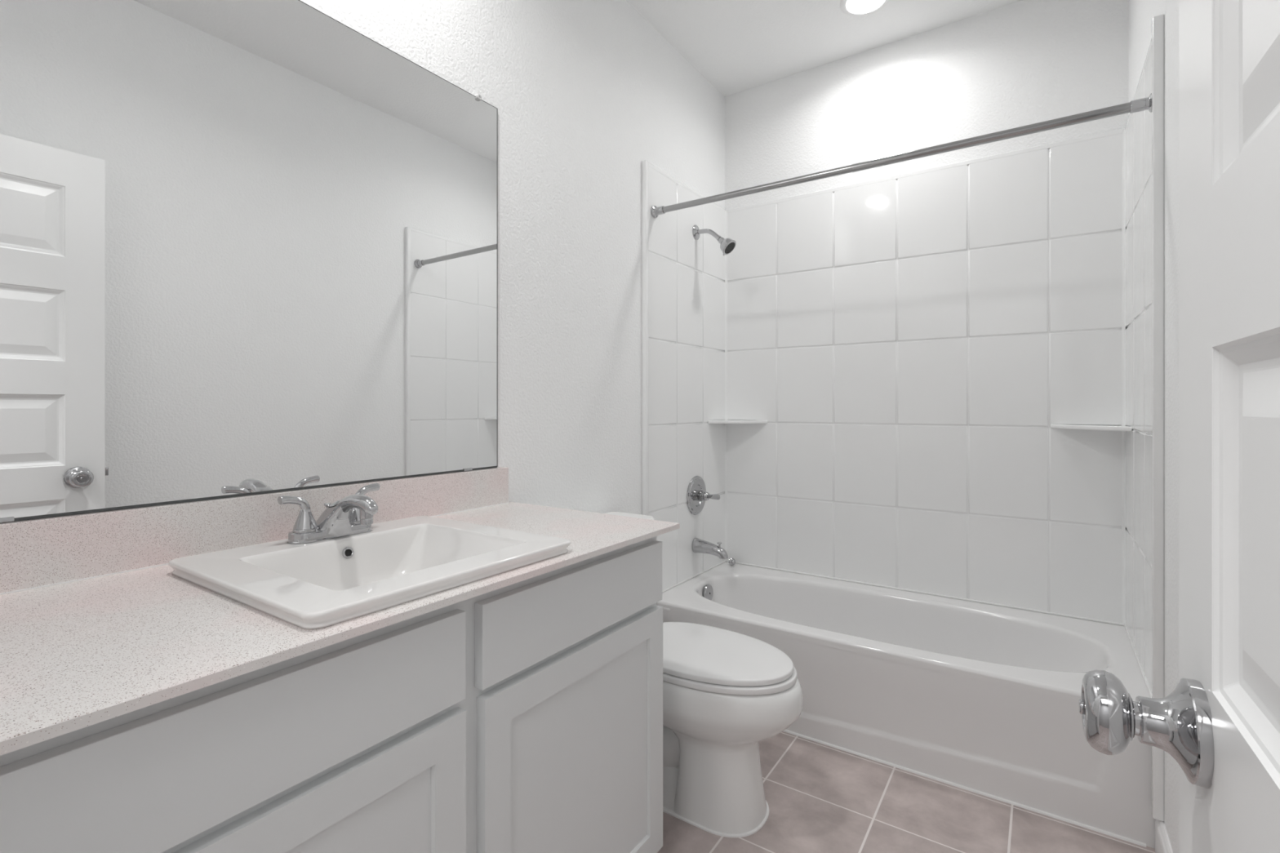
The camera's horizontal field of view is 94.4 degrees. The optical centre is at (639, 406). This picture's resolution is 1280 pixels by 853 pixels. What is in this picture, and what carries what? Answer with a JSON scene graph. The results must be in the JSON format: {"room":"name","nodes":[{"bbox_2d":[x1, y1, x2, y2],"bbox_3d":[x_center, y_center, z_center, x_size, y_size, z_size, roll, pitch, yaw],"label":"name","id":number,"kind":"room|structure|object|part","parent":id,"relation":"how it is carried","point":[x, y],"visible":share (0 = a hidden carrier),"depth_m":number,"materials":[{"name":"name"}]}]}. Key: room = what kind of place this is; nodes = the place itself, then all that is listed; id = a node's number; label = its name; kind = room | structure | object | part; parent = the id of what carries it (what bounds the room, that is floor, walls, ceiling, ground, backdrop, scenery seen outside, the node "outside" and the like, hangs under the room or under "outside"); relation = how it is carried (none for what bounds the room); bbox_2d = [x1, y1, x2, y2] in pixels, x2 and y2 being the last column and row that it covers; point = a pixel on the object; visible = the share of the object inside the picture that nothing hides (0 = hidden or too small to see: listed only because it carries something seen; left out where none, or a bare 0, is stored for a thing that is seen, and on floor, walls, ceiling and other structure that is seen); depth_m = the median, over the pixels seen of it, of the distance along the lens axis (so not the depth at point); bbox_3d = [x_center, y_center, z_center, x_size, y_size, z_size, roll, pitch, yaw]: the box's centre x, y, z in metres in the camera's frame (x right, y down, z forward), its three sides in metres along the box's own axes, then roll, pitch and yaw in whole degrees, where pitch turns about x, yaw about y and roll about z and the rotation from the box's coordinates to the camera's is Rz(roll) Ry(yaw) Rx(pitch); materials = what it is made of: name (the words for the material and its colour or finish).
{"room":"bathroom","nodes":[
{"label":"bathroom","id":0,"kind":"room"},
{"bbox_2d":[1,0,724,523],"bbox_3d":[-0.388,-0.209,1.804,0.080,2.635,2.908,0,0,34],"label":"wall","id":1,"kind":"structure","parent":0,"point":[584,92],"depth_m":1.96,"materials":[{"name":"white paint"}]},
{"bbox_2d":[0,0,497,523],"bbox_3d":[-0.744,-0.344,1.196,0.012,1.036,1.203,0,0,34],"label":"wall mirror","id":2,"kind":"object","parent":1,"relation":"attached to","point":[247,247],"visible":1,"depth_m":1.14,"materials":[{"name":"silver mirror"}]},
{"bbox_2d":[0,466,508,593],"bbox_3d":[-0.740,0.226,1.196,0.019,0.104,1.256,0,0,34],"label":"backsplash","id":3,"kind":"structure","parent":1,"relation":"attached to","point":[34,553],"depth_m":1.07,"materials":[{"name":"stone"}]},
{"bbox_2d":[642,160,726,592],"bbox_3d":[0.217,0.025,2.606,0.019,1.980,0.721,0,0,34],"label":"surround panel","id":4,"kind":"object","parent":1,"relation":"attached to","point":[683,276],"visible":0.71,"depth_m":2.55,"materials":[{"name":"white tile"}]},
{"bbox_2d":[686,475,719,515],"bbox_3d":[0.305,0.397,2.619,0.128,0.174,0.174,0,0,34],"label":"shower valve","id":5,"kind":"object","parent":4,"relation":"attached to","point":[696,494],"visible":1,"depth_m":2.62,"materials":[{"name":"silver metal"}]},
{"bbox_3d":[0.294,0.397,2.627,0.030,0.039,0.039,0,0,34],"label":"valve handle","id":6,"kind":"part","parent":5,"relation":"part of","materials":[{"name":"silver metal"}]},
{"bbox_3d":[0.317,0.393,2.594,0.022,0.028,0.080,0,0,-37],"label":"lever","id":7,"kind":"part","parent":5,"relation":"part of","materials":[{"name":"silver metal"}]},
{"bbox_2d":[691,537,728,559],"bbox_3d":[0.312,0.620,2.602,0.160,0.070,0.061,0,0,34],"label":"tub spout","id":8,"kind":"object","parent":4,"relation":"attached to","point":[699,545],"visible":1,"depth_m":2.59,"materials":[{"name":"silver metal"}]},
{"bbox_2d":[692,225,736,255],"bbox_3d":[0.329,-0.736,2.600,0.191,0.155,0.074,0,0,34],"label":"shower","id":9,"kind":"object","parent":4,"relation":"attached to","point":[727,246],"visible":1,"depth_m":2.58,"materials":[{"name":"silver metal"}]},
{"bbox_3d":[0.305,-0.758,2.617,0.117,0.065,0.020,0,0,34],"label":"shower arm","id":10,"kind":"part","parent":9,"relation":"part of","materials":[{"name":"silver metal"}]},
{"bbox_2d":[650,93,1151,217],"bbox_3d":[0.685,-0.778,1.941,1.520,0.048,0.048,0,0,34],"label":"shower rod","id":11,"kind":"object","parent":4,"relation":"attached to","point":[1143,104],"visible":0.9,"depth_m":1.79,"materials":[{"name":"silver metal"}]},
{"bbox_2d":[626,0,1022,96],"bbox_3d":[0.282,-1.576,1.348,1.700,0.100,2.908,0,0,34],"label":"ceiling","id":12,"kind":"structure","parent":0,"point":[737,46],"depth_m":2.40,"materials":[{"name":"white paint"}]},
{"bbox_2d":[840,0,890,16],"bbox_3d":[0.847,-1.523,2.224,0.184,0.007,0.184,0,0,34],"label":"recessed light","id":13,"kind":"object","parent":12,"relation":"in","point":[849,7],"visible":1,"depth_m":2.25,"materials":[{"name":"white paint"}]},
{"bbox_2d":[657,731,1155,852],"bbox_3d":[-0.117,1.159,0.761,1.700,0.100,4.328,0,0,34],"label":"floor","id":14,"kind":"structure","parent":0,"point":[820,797],"depth_m":1.59,"materials":[{"name":"tile"}]},
{"bbox_2d":[0,536,662,852],"bbox_3d":[-0.520,0.700,1.047,0.549,0.817,1.244,0,0,34],"label":"vanity cabinet","id":15,"kind":"object","parent":14,"relation":"on","point":[526,716],"visible":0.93,"depth_m":0.85,"materials":[{"name":"white paint"}]},
{"bbox_3d":[-0.433,0.388,0.705,0.020,0.138,0.546,0,0,34],"label":"drawer","id":16,"kind":"part","parent":15,"relation":"part of","materials":[{"name":"white paint"}]},
{"bbox_3d":[-0.433,0.757,0.705,0.020,0.567,0.546,0,0,34],"label":"cabinet door","id":17,"kind":"part","parent":15,"relation":"part of","materials":[{"name":"white paint"}]},
{"bbox_2d":[0,466,679,755],"bbox_3d":[-0.503,0.232,1.048,0.576,0.116,1.279,0,0,34],"label":"countertop","id":18,"kind":"structure","parent":15,"relation":"on","point":[97,625],"depth_m":0.88,"materials":[{"name":"stone"}]},
{"bbox_2d":[277,483,380,543],"bbox_3d":[-0.578,0.208,1.176,0.188,0.094,0.174,0,0,2],"label":"faucet","id":19,"kind":"object","parent":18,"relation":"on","point":[353,514],"visible":1,"depth_m":1.13,"materials":[{"name":"silver metal"}]},
{"bbox_3d":[-0.651,0.184,1.119,0.019,0.038,0.055,0,0,34],"label":"lever","id":20,"kind":"part","parent":19,"relation":"part of","materials":[{"name":"silver metal"}]},
{"bbox_3d":[-0.640,0.215,1.133,0.042,0.045,0.042,0,0,34],"label":"handle","id":21,"kind":"part","parent":19,"relation":"part of","materials":[{"name":"silver metal"}]},
{"bbox_3d":[-0.624,0.216,1.185,0.013,0.048,0.013,0,0,34],"label":"lift rod","id":22,"kind":"part","parent":19,"relation":"part of","materials":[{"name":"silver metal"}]},
{"bbox_3d":[-0.611,0.246,1.176,0.056,0.018,0.163,0,0,34],"label":"plate","id":23,"kind":"part","parent":19,"relation":"part of","materials":[{"name":"silver metal"}]},
{"bbox_3d":[-0.564,0.210,1.144,0.184,0.088,0.092,0,0,34],"label":"spout","id":24,"kind":"part","parent":19,"relation":"part of","materials":[{"name":"silver metal"}]},
{"bbox_3d":[-0.583,0.215,1.218,0.042,0.045,0.042,0,0,34],"label":"handle","id":25,"kind":"part","parent":19,"relation":"part of","materials":[{"name":"silver metal"}]},
{"bbox_3d":[-0.572,0.182,1.235,0.019,0.042,0.057,0,0,34],"label":"lever","id":26,"kind":"part","parent":19,"relation":"part of","materials":[{"name":"silver metal"}]},
{"bbox_2d":[168,515,570,629],"bbox_3d":[-0.459,0.315,1.063,0.469,0.120,0.499,0,0,34],"label":"sink","id":27,"kind":"object","parent":18,"relation":"in","point":[322,584],"visible":0.73,"depth_m":1.04,"materials":[{"name":"white ceramic"}]},
{"bbox_3d":[-0.435,0.757,0.706,0.010,0.463,0.442,0,0,34],"label":"door panel","id":28,"kind":"part","parent":15,"relation":"part of","materials":[{"name":"white paint"}]},
{"bbox_3d":[-0.108,0.388,1.183,0.020,0.138,0.545,0,0,34],"label":"drawer","id":29,"kind":"part","parent":15,"relation":"part of","materials":[{"name":"white paint"}]},
{"bbox_3d":[-0.106,0.757,1.186,0.020,0.567,0.542,0,0,34],"label":"cabinet door","id":30,"kind":"part","parent":15,"relation":"part of","materials":[{"name":"white paint"}]},
{"bbox_3d":[-0.108,0.757,1.187,0.010,0.463,0.438,0,0,34],"label":"door panel","id":31,"kind":"part","parent":15,"relation":"part of","materials":[{"name":"white paint"}]},
{"bbox_2d":[605,511,802,837],"bbox_3d":[0.095,0.742,1.740,0.768,0.734,0.442,0,0,34],"label":"toilet","id":32,"kind":"object","parent":14,"relation":"on","point":[726,692],"visible":0.54,"depth_m":1.55,"materials":[{"name":"white ceramic"}]},
{"bbox_3d":[-0.141,0.389,1.900,0.198,0.028,0.442,0,0,34],"label":"tank lid","id":33,"kind":"part","parent":32,"relation":"part of","materials":[{"name":"white ceramic"}]},
{"bbox_3d":[0.188,0.690,1.676,0.492,0.022,0.336,0,0,34],"label":"lid","id":34,"kind":"part","parent":32,"relation":"part of","materials":[{"name":"white plastic"}]},
{"bbox_3d":[0.192,0.712,1.673,0.501,0.016,0.345,0,0,34],"label":"seat","id":35,"kind":"part","parent":32,"relation":"part of","materials":[{"name":"white plastic"}]},
{"bbox_2d":[656,561,1155,848],"bbox_3d":[0.855,0.934,2.192,1.520,0.350,0.689,0,0,34],"label":"bathtub","id":36,"kind":"object","parent":14,"relation":"on","point":[982,699],"visible":0.7,"depth_m":1.86,"materials":[{"name":"white ceramic"}]},
{"bbox_3d":[0.294,0.806,2.567,0.025,0.073,0.073,0,0,34],"label":"overflow plate","id":37,"kind":"part","parent":36,"relation":"part of","materials":[{"name":"silver metal"}]},
{"bbox_2d":[728,557,735,565],"bbox_3d":[0.439,0.740,2.828,0.037,0.035,0.034,0,0,34],"label":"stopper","id":38,"kind":"object","parent":36,"relation":"on","point":[731,561],"visible":1,"depth_m":2.82,"materials":[{"name":"silver metal"}]},
{"bbox_2d":[656,561,1151,703],"bbox_3d":[0.858,0.909,2.195,1.520,0.300,0.680,0,0,34],"label":"basin","id":39,"kind":"object","parent":36,"relation":"in","point":[845,642],"depth_m":2.08,"materials":[{"name":"white ceramic"}]},
{"bbox_2d":[724,0,1128,528],"bbox_3d":[1.077,-0.209,2.518,1.540,2.635,0.080,0,0,34],"label":"wall","id":40,"kind":"structure","parent":0,"point":[1022,63],"depth_m":2.39,"materials":[{"name":"white paint"}]},
{"bbox_2d":[707,128,1132,626],"bbox_3d":[0.999,-0.103,2.404,1.520,1.724,0.196,0,0,34],"label":"surround panel","id":41,"kind":"object","parent":40,"relation":"attached to","point":[925,369],"visible":0.99,"depth_m":2.37,"materials":[{"name":"white tile"}]},
{"bbox_2d":[707,419,767,423],"bbox_3d":[0.457,0.071,2.766,0.216,0.016,0.186,0,0,34],"label":"corner shelf","id":42,"kind":"object","parent":41,"relation":"attached to","point":[724,421],"depth_m":2.75,"materials":[{"name":"white"}]},
{"bbox_2d":[1050,424,1132,431],"bbox_3d":[1.538,0.071,2.032,0.212,0.016,0.186,0,0,34],"label":"corner shelf","id":43,"kind":"object","parent":41,"relation":"attached to","point":[1053,427],"depth_m":2.04,"materials":[{"name":"white ceramic"}]},
{"bbox_2d":[1128,0,1178,852],"bbox_3d":[0.952,-0.209,0.893,0.080,2.635,2.908,0,0,34],"label":"wall","id":44,"kind":"structure","parent":0,"point":[1141,12],"depth_m":1.37,"materials":[{"name":"white paint"}]},
{"bbox_2d":[1124,13,1164,821],"bbox_3d":[1.474,0.025,1.752,0.021,1.980,0.721,0,0,34],"label":"surround panel","id":45,"kind":"object","parent":44,"relation":"attached to","point":[1144,626],"visible":0.94,"depth_m":1.61,"materials":[{"name":"white tile"}]},
{"bbox_2d":[1155,819,1173,852],"bbox_3d":[0.727,1.063,0.645,0.014,0.092,2.005,0,0,34],"label":"baseboard","id":46,"kind":"structure","parent":44,"relation":"attached to","point":[1162,845],"depth_m":1.42,"materials":[{"name":"white paint"}]},
{"bbox_3d":[-0.501,-0.209,0.195,1.540,2.635,0.120,0,0,34],"label":"wall","id":47,"kind":"structure","parent":0,"visible":0},
{"bbox_2d":[1078,0,1279,852],"bbox_3d":[0.261,0.124,0.184,0.178,1.945,0.733,0,0,34],"label":"door","id":48,"kind":"structure","parent":47,"relation":"in","point":[1220,722],"depth_m":0.39,"materials":[{"name":"white paint"}]},
{"bbox_3d":[0.364,0.236,0.455,0.040,0.060,0.060,0,0,34],"label":"knob handle","id":49,"kind":"part","parent":48,"relation":"part of","materials":[{"name":"silver metal"}]},
{"bbox_3d":[0.392,0.236,0.439,0.037,0.071,0.071,0,0,34],"label":"knob","id":50,"kind":"part","parent":48,"relation":"part of","materials":[{"name":"silver metal"}]}
]}

